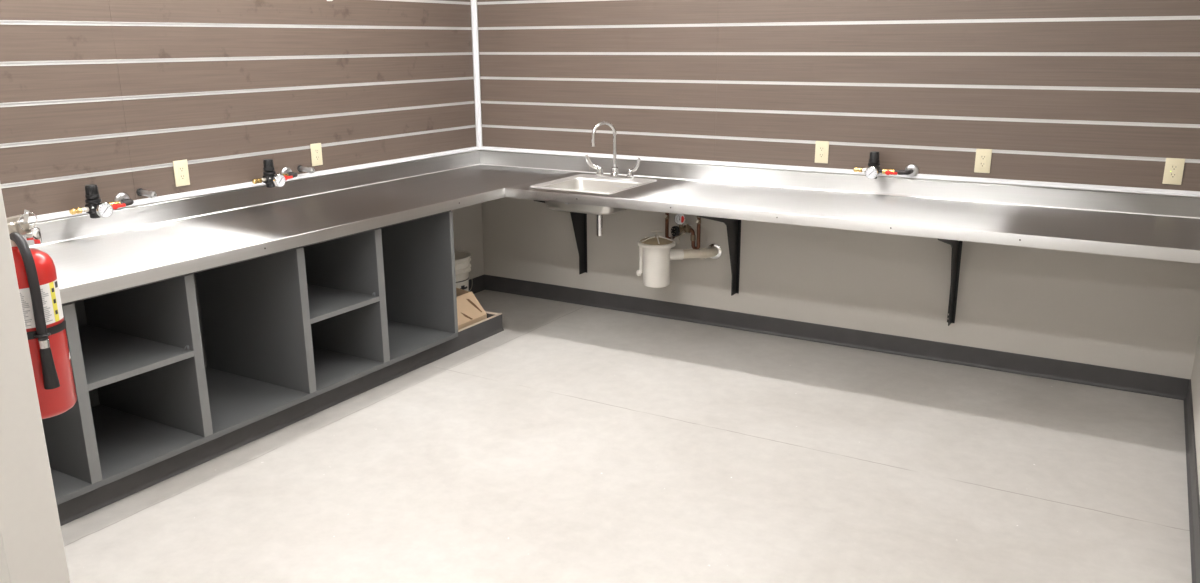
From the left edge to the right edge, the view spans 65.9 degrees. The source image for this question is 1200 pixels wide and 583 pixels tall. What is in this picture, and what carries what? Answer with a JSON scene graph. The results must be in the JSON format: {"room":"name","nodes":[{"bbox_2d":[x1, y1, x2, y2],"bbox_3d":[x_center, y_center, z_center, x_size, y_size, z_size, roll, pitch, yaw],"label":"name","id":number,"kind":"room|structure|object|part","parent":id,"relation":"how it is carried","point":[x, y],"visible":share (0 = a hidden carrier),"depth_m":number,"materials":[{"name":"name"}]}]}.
{"room":"commercial kitchen","nodes":[
{"label":"commercial kitchen","id":0,"kind":"room"},
{"bbox_2d":[0,184,69,582],"bbox_3d":[-2.002,-0.342,2.193,1.905,2.800,0.116,8,17,29],"label":"wall partition","id":1,"kind":"structure","parent":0,"point":[32,550],"depth_m":1.88,"materials":[{"name":"paint"}]},
{"bbox_2d":[27,317,65,339],"bbox_3d":[-1.262,0.077,2.026,0.153,0.310,0.166,-2,15,-6],"label":"bracket","id":2,"kind":"object","parent":1,"relation":"attached to","point":[55,329],"visible":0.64,"depth_m":2.01,"materials":[{"name":"black metal"}]},
{"bbox_2d":[6,210,76,418],"bbox_3d":[-1.259,0.050,2.024,0.144,0.457,0.152,-3,15,-9],"label":"fire extinguisher","id":3,"kind":"object","parent":2,"relation":"hanging from","point":[35,269],"visible":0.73,"depth_m":2.00,"materials":[{"name":"red metal"}]},
{"bbox_3d":[-1.262,-0.152,1.973,0.020,0.012,0.069,8,17,29],"label":"squeeze lever","id":4,"kind":"part","parent":3,"relation":"part of","materials":[{"name":"silver metal"}]},
{"bbox_2d":[29,0,483,279],"bbox_3d":[-2.692,-0.560,3.017,0.150,2.800,7.500,8,17,29],"label":"wall","id":5,"kind":"structure","parent":0,"point":[467,221],"depth_m":6.10,"materials":[{"name":"beige paint"}]},
{"bbox_2d":[0,0,135,217],"bbox_3d":[-2.425,-1.096,3.210,0.021,1.810,1.486,8,17,29],"label":"slatwall","id":6,"kind":"object","parent":5,"relation":"attached to","point":[63,127],"visible":0.98,"depth_m":3.72,"materials":[{"name":"wood"}]},
{"bbox_2d":[69,184,133,217],"bbox_3d":[-2.053,-0.386,3.863,0.116,0.136,0.320,4,16,15],"label":"pressure regulator","id":7,"kind":"object","parent":6,"relation":"attached to","point":[96,209],"visible":1,"depth_m":3.79,"materials":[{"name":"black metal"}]},
{"bbox_3d":[-2.087,-0.411,3.800,0.052,0.054,0.053,8,17,29],"label":"knob","id":8,"kind":"part","parent":7,"relation":"part of","materials":[{"name":"black plastic"}]},
{"bbox_3d":[-2.021,-0.360,3.888,0.015,0.026,0.059,8,17,29],"label":"lever handle","id":9,"kind":"part","parent":7,"relation":"part of","materials":[{"name":"red plastic"}]},
{"bbox_2d":[17,146,479,222],"bbox_3d":[-1.787,-0.498,4.452,0.015,0.023,3.925,8,17,29],"label":"trim","id":10,"kind":"structure","parent":5,"relation":"attached to","point":[31,219],"depth_m":4.52,"materials":[{"name":"white metal"}]},
{"bbox_2d":[136,188,156,197],"bbox_3d":[-1.980,-0.429,4.044,0.099,0.037,0.035,8,17,29],"label":"pipe stub","id":11,"kind":"object","parent":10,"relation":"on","point":[151,194],"visible":1,"depth_m":4.03,"materials":[{"name":"silver metal"}]},
{"bbox_2d":[297,165,314,173],"bbox_3d":[-1.520,-0.633,4.794,0.099,0.037,0.035,8,17,29],"label":"pipe stub","id":12,"kind":"object","parent":10,"relation":"on","point":[300,168],"visible":1,"depth_m":4.78,"materials":[{"name":"silver metal"}]},
{"bbox_2d":[22,150,479,245],"bbox_3d":[-1.785,-0.438,4.467,0.016,0.091,3.924,8,17,29],"label":"backsplash","id":13,"kind":"structure","parent":5,"relation":"attached to","point":[82,225],"depth_m":4.47,"materials":[{"name":"metal"}]},
{"bbox_2d":[108,0,475,199],"bbox_3d":[-1.434,-1.539,4.828,0.021,1.810,2.408,8,17,29],"label":"slatwall","id":14,"kind":"object","parent":5,"relation":"attached to","point":[223,87],"visible":0.98,"depth_m":4.67,"materials":[{"name":"wood"}]},
{"bbox_2d":[173,159,189,186],"bbox_3d":[-1.911,-0.541,4.226,0.008,0.116,0.072,8,17,29],"label":"wall outlet","id":15,"kind":"object","parent":14,"relation":"attached to","point":[181,173],"visible":1,"depth_m":4.22,"materials":[{"name":"beige plastic"}]},
{"bbox_2d":[178,166,185,180],"bbox_3d":[-1.909,-0.540,4.225,0.002,0.067,0.034,8,17,29],"label":"receptacle","id":16,"kind":"object","parent":15,"relation":"attached to","point":[181,169],"depth_m":4.22,"materials":[{"name":"beige plastic"}]},
{"bbox_2d":[252,159,297,187],"bbox_3d":[-1.595,-0.596,4.610,0.116,0.136,0.320,4,16,15],"label":"pressure regulator","id":17,"kind":"object","parent":14,"relation":"attached to","point":[270,179],"visible":1,"depth_m":4.54,"materials":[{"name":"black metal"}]},
{"bbox_3d":[-1.628,-0.622,4.547,0.052,0.054,0.053,8,17,29],"label":"knob","id":18,"kind":"part","parent":17,"relation":"part of","materials":[{"name":"black plastic"}]},
{"bbox_2d":[310,143,322,165],"bbox_3d":[-1.499,-0.725,4.898,0.008,0.116,0.072,8,17,29],"label":"wall outlet","id":19,"kind":"object","parent":14,"relation":"attached to","point":[316,150],"visible":1,"depth_m":4.89,"materials":[{"name":"beige plastic"}]},
{"bbox_2d":[314,148,319,160],"bbox_3d":[-1.497,-0.725,4.897,0.002,0.067,0.034,8,17,29],"label":"receptacle","id":20,"kind":"object","parent":19,"relation":"attached to","point":[316,150],"depth_m":4.90,"materials":[{"name":"beige plastic"}]},
{"bbox_2d":[469,275,484,293],"bbox_3d":[-0.959,0.013,6.028,0.016,0.102,0.698,8,17,29],"label":"baseboard","id":21,"kind":"structure","parent":5,"relation":"attached to","point":[478,285],"depth_m":6.25,"materials":[{"name":"grey plastic"}]},
{"bbox_2d":[61,290,1191,582],"bbox_3d":[-0.854,1.121,2.352,4.399,0.120,7.500,8,17,29],"label":"floor","id":22,"kind":"structure","parent":0,"point":[569,442],"depth_m":3.58,"materials":[{"name":"concrete"}]},
{"bbox_2d":[42,210,503,525],"bbox_3d":[-1.655,0.168,4.132,0.716,0.801,3.225,8,17,29],"label":"storage cabinet","id":23,"kind":"object","parent":22,"relation":"on","point":[173,376],"visible":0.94,"depth_m":4.08,"materials":[{"name":"grey laminate"}]},
{"bbox_2d":[78,325,191,384],"bbox_3d":[-1.977,0.243,3.571,0.696,0.023,0.423,8,17,29],"label":"shelf","id":24,"kind":"object","parent":23,"relation":"attached to","point":[111,354],"depth_m":3.55,"materials":[{"name":"grey laminate"}]},
{"bbox_3d":[-2.076,0.128,4.097,0.016,0.698,2.758,8,17,29],"label":"panel","id":25,"kind":"part","parent":23,"relation":"part of","materials":[{"name":"grey laminate"}]},
{"bbox_3d":[-1.765,0.499,4.009,0.699,0.023,2.758,8,17,29],"label":"panel","id":26,"kind":"part","parent":23,"relation":"part of","materials":[{"name":"grey laminate"}]},
{"bbox_3d":[-1.511,-0.118,3.684,0.080,0.018,2.758,8,17,29],"label":"rail","id":27,"kind":"part","parent":23,"relation":"part of","materials":[{"name":"grey laminate"}]},
{"bbox_2d":[307,284,378,318],"bbox_3d":[-1.464,0.039,4.416,0.696,0.023,0.429,8,17,29],"label":"shelf","id":28,"kind":"object","parent":23,"relation":"attached to","point":[326,301],"depth_m":4.39,"materials":[{"name":"grey laminate"}]},
{"bbox_2d":[22,150,1199,303],"bbox_3d":[-0.027,-0.152,3.469,4.099,0.142,3.925,8,17,29],"label":"countertop","id":29,"kind":"structure","parent":23,"relation":"on","point":[143,244],"depth_m":4.34,"materials":[{"name":"metal"}]},
{"bbox_2d":[530,174,656,235],"bbox_3d":[-0.035,-0.473,5.253,0.523,0.290,0.577,8,17,29],"label":"sink","id":30,"kind":"object","parent":29,"relation":"in","point":[589,183],"visible":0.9,"depth_m":5.27,"materials":[{"name":"metal"}]},
{"bbox_2d":[545,179,638,214],"bbox_3d":[-0.043,-0.531,5.213,0.451,0.131,0.397,8,17,29],"label":"basin","id":31,"kind":"object","parent":30,"relation":"in","point":[599,185],"depth_m":5.31,"materials":[{"name":"metal"}]},
{"bbox_2d":[585,121,639,179],"bbox_3d":[0.070,-0.821,5.358,0.339,0.333,0.177,1,15,6],"label":"faucet","id":32,"kind":"object","parent":29,"relation":"on","point":[615,175],"visible":1,"depth_m":5.37,"materials":[{"name":"silver metal"}]},
{"bbox_3d":[-0.046,-0.764,5.456,0.092,0.086,0.010,2,15,7],"label":"blade handle","id":33,"kind":"part","parent":32,"relation":"part of","materials":[{"name":"silver metal"}]},
{"bbox_3d":[0.024,-0.844,5.329,0.173,0.273,0.020,-11,18,-33],"label":"spout","id":34,"kind":"part","parent":32,"relation":"part of","materials":[{"name":"silver metal"}]},
{"bbox_3d":[0.088,-0.672,5.421,0.256,0.014,0.052,8,17,29],"label":"plate","id":35,"kind":"part","parent":32,"relation":"part of","materials":[{"name":"silver metal"}]},
{"bbox_3d":[0.202,-0.728,5.314,0.010,0.086,0.092,-11,19,-35],"label":"blade handle","id":36,"kind":"part","parent":32,"relation":"part of","materials":[{"name":"silver metal"}]},
{"bbox_2d":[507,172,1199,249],"bbox_3d":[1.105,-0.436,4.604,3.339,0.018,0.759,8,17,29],"label":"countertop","id":37,"kind":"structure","parent":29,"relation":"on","point":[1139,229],"depth_m":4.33,"materials":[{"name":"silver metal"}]},
{"bbox_2d":[454,251,472,290],"bbox_3d":[-0.937,-0.049,5.761,0.285,0.359,0.284,8,17,29],"label":"bucket","id":38,"kind":"object","parent":22,"relation":"on","point":[462,259],"visible":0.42,"depth_m":5.68,"materials":[{"name":"white plastic"}]},
{"bbox_2d":[456,288,486,329],"bbox_3d":[-0.895,0.136,5.305,0.298,0.236,0.411,8,17,29],"label":"cardboard box","id":39,"kind":"object","parent":22,"relation":"on","point":[470,311],"visible":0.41,"depth_m":5.34,"materials":[{"name":"beige cardboard"}]},
{"bbox_2d":[477,3,1199,378],"bbox_3d":[0.997,-1.126,5.028,4.119,2.800,0.150,8,17,29],"label":"wall","id":40,"kind":"structure","parent":0,"point":[1120,312],"depth_m":4.89,"materials":[{"name":"beige paint"}]},
{"bbox_2d":[471,0,481,145],"bbox_3d":[-0.795,-1.834,5.826,0.026,1.828,0.026,8,17,29],"label":"trim","id":41,"kind":"structure","parent":40,"relation":"attached to","point":[473,2],"depth_m":5.95,"materials":[{"name":"white metal"}]},
{"bbox_2d":[534,200,586,273],"bbox_3d":[-0.241,-0.341,5.572,0.038,0.586,0.564,8,17,29],"label":"bracket","id":42,"kind":"object","parent":40,"relation":"attached to","point":[579,220],"visible":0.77,"depth_m":5.78,"materials":[{"name":"black metal"}]},
{"bbox_2d":[477,0,718,160],"bbox_3d":[-0.059,-1.711,5.435,1.650,1.810,0.021,8,17,29],"label":"slatwall","id":43,"kind":"object","parent":40,"relation":"attached to","point":[551,71],"visible":0.99,"depth_m":5.50,"materials":[{"name":"wood"}]},
{"bbox_2d":[637,230,721,287],"bbox_3d":[0.448,-0.208,5.356,0.483,0.319,0.214,-7,16,-23],"label":"solids interceptor","id":44,"kind":"object","parent":40,"relation":"attached to","point":[656,253],"visible":1,"depth_m":5.26,"materials":[{"name":"white plastic"}]},
{"bbox_3d":[0.324,-0.297,5.277,0.188,0.026,0.188,8,17,29],"label":"lid","id":45,"kind":"part","parent":44,"relation":"part of","materials":[{"name":"beige plastic"}]},
{"bbox_3d":[0.324,-0.326,5.269,0.070,0.044,0.023,8,17,29],"label":"clamp handle","id":46,"kind":"part","parent":44,"relation":"part of","materials":[{"name":"silver metal"}]},
{"bbox_2d":[663,213,700,248],"bbox_3d":[0.469,-0.422,5.314,0.231,0.371,0.089,8,17,29],"label":"mixing valve","id":47,"kind":"object","parent":40,"relation":"attached to","point":[680,219],"visible":0.86,"depth_m":5.32,"materials":[{"name":"orange metal"}]},
{"bbox_3d":[0.469,-0.312,5.323,0.035,0.076,0.053,8,17,29],"label":"lever handle","id":48,"kind":"part","parent":47,"relation":"part of","materials":[{"name":"metal"}]},
{"bbox_2d":[698,216,740,295],"bbox_3d":[0.644,-0.209,5.066,0.038,0.586,0.564,8,17,29],"label":"bracket","id":49,"kind":"object","parent":40,"relation":"attached to","point":[733,226],"visible":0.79,"depth_m":5.26,"materials":[{"name":"black metal"}]},
{"bbox_2d":[484,274,1189,399],"bbox_3d":[0.972,0.196,5.306,4.099,0.102,0.016,8,17,29],"label":"baseboard","id":50,"kind":"structure","parent":40,"relation":"attached to","point":[1048,368],"depth_m":5.03,"materials":[{"name":"grey plastic"}]},
{"bbox_2d":[479,146,1199,196],"bbox_3d":[0.968,-0.682,5.071,4.099,0.023,0.015,8,17,29],"label":"trim","id":51,"kind":"structure","parent":40,"relation":"attached to","point":[644,158],"depth_m":4.84,"materials":[{"name":"white metal"}]},
{"bbox_2d":[480,150,1199,217],"bbox_3d":[0.973,-0.621,5.082,4.085,0.091,0.016,8,17,29],"label":"backsplash","id":52,"kind":"structure","parent":40,"relation":"attached to","point":[1041,196],"depth_m":4.79,"materials":[{"name":"metal"}]},
{"bbox_2d":[938,239,962,325],"bbox_3d":[1.671,-0.057,4.479,0.038,0.586,0.564,8,17,29],"label":"bracket","id":53,"kind":"object","parent":40,"relation":"attached to","point":[956,245],"visible":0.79,"depth_m":4.69,"materials":[{"name":"black metal"}]},
{"bbox_2d":[715,0,1199,190],"bbox_3d":[1.692,-1.451,4.433,2.418,1.810,0.021,8,17,29],"label":"slatwall","id":54,"kind":"object","parent":40,"relation":"attached to","point":[1091,92],"visible":1,"depth_m":4.49,"materials":[{"name":"wood"}]},
{"bbox_2d":[815,141,828,162],"bbox_3d":[1.180,-0.742,4.925,0.072,0.116,0.008,8,17,29],"label":"wall outlet","id":55,"kind":"object","parent":54,"relation":"attached to","point":[822,147],"visible":1,"depth_m":4.92,"materials":[{"name":"beige plastic"}]},
{"bbox_2d":[818,146,824,158],"bbox_3d":[1.179,-0.741,4.923,0.034,0.067,0.002,8,17,29],"label":"receptacle","id":56,"kind":"object","parent":55,"relation":"attached to","point":[821,149],"depth_m":4.92,"materials":[{"name":"beige plastic"}]},
{"bbox_2d":[854,151,918,178],"bbox_3d":[1.454,-0.637,4.695,0.320,0.136,0.115,4,16,14],"label":"pressure regulator","id":57,"kind":"object","parent":54,"relation":"attached to","point":[871,172],"visible":1,"depth_m":4.69,"materials":[{"name":"black plastic"}]},
{"bbox_3d":[1.399,-0.685,4.717,0.053,0.054,0.052,8,17,29],"label":"knob","id":58,"kind":"part","parent":57,"relation":"part of","materials":[{"name":"black plastic"}]},
{"bbox_3d":[1.471,-0.599,4.673,0.059,0.026,0.015,8,17,29],"label":"lever handle","id":59,"kind":"part","parent":57,"relation":"part of","materials":[{"name":"red plastic"}]},
{"bbox_2d":[974,149,991,172],"bbox_3d":[1.874,-0.639,4.528,0.072,0.116,0.008,8,17,29],"label":"wall outlet","id":60,"kind":"object","parent":54,"relation":"attached to","point":[983,156],"visible":1,"depth_m":4.53,"materials":[{"name":"beige plastic"}]},
{"bbox_2d":[979,154,986,167],"bbox_3d":[1.873,-0.638,4.526,0.034,0.067,0.002,8,17,29],"label":"receptacle","id":61,"kind":"object","parent":60,"relation":"attached to","point":[982,157],"depth_m":4.53,"materials":[{"name":"beige plastic"}]},
{"bbox_2d":[1162,158,1184,184],"bbox_3d":[2.563,-0.537,4.135,0.072,0.116,0.008,8,17,29],"label":"wall outlet","id":62,"kind":"object","parent":54,"relation":"attached to","point":[1174,167],"visible":1,"depth_m":4.13,"materials":[{"name":"beige plastic"}]},
{"bbox_2d":[1168,164,1178,178],"bbox_3d":[2.562,-0.536,4.133,0.034,0.067,0.002,8,17,29],"label":"receptacle","id":63,"kind":"object","parent":62,"relation":"attached to","point":[1173,169],"depth_m":4.13,"materials":[{"name":"beige plastic"}]},
{"bbox_2d":[1191,329,1199,499],"bbox_3d":[0.967,-0.017,0.926,0.150,2.800,7.500,8,17,29],"label":"wall","id":64,"kind":"structure","parent":0,"point":[1195,378],"depth_m":3.85,"materials":[{"name":"beige paint"}]},
{"bbox_2d":[1183,379,1199,582],"bbox_3d":[0.903,1.275,1.319,0.016,0.102,7.200,8,17,29],"label":"baseboard","id":65,"kind":"structure","parent":64,"relation":"attached to","point":[1191,460],"depth_m":3.37,"materials":[{"name":"grey plastic"}]}
]}

